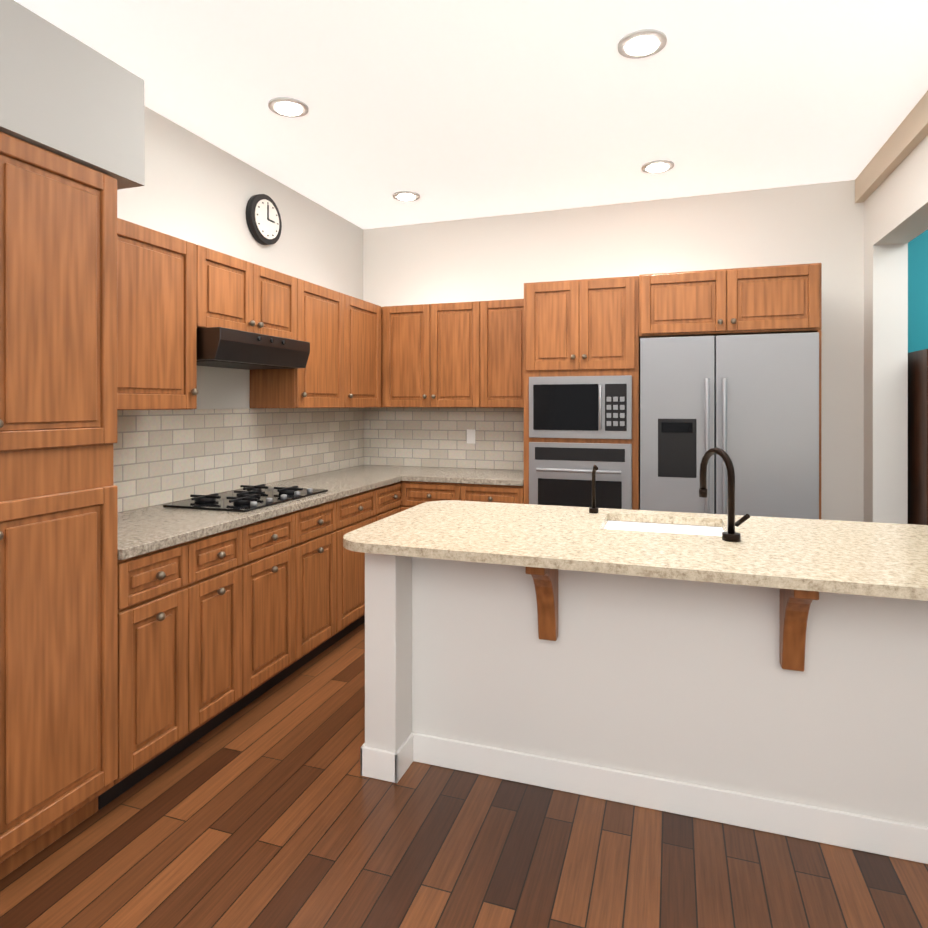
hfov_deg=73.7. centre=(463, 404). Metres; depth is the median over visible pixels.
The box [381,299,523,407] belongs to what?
upper cabinet
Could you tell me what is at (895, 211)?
wall
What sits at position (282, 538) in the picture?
base cabinet
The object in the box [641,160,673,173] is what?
recessed light
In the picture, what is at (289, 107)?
recessed light
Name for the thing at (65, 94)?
soffit
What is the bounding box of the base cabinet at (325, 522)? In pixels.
[306,497,345,662]
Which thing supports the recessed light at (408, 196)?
in the ceiling
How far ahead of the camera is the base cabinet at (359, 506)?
3.71 m
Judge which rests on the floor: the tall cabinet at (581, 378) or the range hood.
the tall cabinet at (581, 378)
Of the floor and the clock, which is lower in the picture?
the floor
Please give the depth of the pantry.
1.90 m
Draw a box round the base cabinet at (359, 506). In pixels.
[346,489,373,634]
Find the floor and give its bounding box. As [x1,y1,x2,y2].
[0,622,927,927]
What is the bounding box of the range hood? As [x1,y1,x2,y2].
[197,327,309,369]
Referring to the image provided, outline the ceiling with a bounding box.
[14,0,927,228]
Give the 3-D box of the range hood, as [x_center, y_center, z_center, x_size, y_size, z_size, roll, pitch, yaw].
[-1.202,-0.281,3.243,0.457,0.151,0.740,0,0,19]
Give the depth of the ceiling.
2.83 m
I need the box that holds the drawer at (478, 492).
[470,484,523,503]
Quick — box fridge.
[640,332,818,518]
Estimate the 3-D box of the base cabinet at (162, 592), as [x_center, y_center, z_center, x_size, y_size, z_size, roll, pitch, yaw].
[-1.406,0.965,2.387,0.617,0.872,0.377,0,0,19]
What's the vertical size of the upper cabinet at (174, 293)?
0.760 m
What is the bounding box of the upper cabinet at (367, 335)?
[353,297,381,407]
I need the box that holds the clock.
[246,194,281,244]
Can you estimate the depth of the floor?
1.92 m
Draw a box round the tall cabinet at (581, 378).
[524,276,639,509]
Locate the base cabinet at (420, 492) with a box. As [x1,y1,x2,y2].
[410,481,469,507]
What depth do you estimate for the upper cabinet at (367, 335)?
4.42 m
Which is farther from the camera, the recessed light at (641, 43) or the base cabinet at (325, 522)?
the base cabinet at (325, 522)
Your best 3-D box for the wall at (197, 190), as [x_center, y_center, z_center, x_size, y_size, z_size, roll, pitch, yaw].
[-2.428,-0.016,0.612,0.180,2.840,9.850,0,0,19]
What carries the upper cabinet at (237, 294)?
attached to the wall at (197, 190)
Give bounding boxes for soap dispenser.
[589,465,597,512]
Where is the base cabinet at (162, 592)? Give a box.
[98,537,205,809]
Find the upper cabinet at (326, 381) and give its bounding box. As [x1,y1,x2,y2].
[250,279,352,407]
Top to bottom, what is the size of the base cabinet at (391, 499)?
0.872 m
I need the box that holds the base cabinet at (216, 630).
[206,522,257,733]
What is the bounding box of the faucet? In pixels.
[699,448,749,541]
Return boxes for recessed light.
[268,97,308,117]
[393,191,419,201]
[617,29,666,58]
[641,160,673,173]
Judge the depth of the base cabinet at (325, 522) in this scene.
3.38 m
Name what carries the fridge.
on the floor
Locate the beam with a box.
[855,90,927,202]
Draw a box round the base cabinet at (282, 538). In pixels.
[258,508,305,696]
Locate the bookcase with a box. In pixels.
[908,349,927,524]
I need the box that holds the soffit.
[0,0,144,189]
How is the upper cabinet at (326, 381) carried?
attached to the wall at (197, 190)
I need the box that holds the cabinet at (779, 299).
[639,263,821,519]
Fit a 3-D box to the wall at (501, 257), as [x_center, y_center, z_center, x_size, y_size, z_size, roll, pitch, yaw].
[2.140,-0.021,4.174,6.200,2.840,0.180,0,0,19]
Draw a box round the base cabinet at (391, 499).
[374,481,409,521]
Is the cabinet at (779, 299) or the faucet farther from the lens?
the cabinet at (779, 299)
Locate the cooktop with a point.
(246, 498)
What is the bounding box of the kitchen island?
[343,500,927,863]
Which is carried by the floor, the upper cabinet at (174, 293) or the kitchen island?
the kitchen island
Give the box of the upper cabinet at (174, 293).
[117,218,200,409]
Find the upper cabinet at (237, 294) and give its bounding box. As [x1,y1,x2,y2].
[201,246,300,340]
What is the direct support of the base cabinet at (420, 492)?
on the floor
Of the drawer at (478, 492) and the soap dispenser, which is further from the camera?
the drawer at (478, 492)
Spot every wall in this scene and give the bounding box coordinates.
[117,106,362,408]
[363,180,927,521]
[864,135,927,523]
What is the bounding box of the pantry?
[0,131,117,879]
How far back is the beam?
3.26 m
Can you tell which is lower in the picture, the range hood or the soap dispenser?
the soap dispenser
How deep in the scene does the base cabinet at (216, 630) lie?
2.66 m
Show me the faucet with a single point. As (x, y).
(730, 534)
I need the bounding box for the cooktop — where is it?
[163,484,327,511]

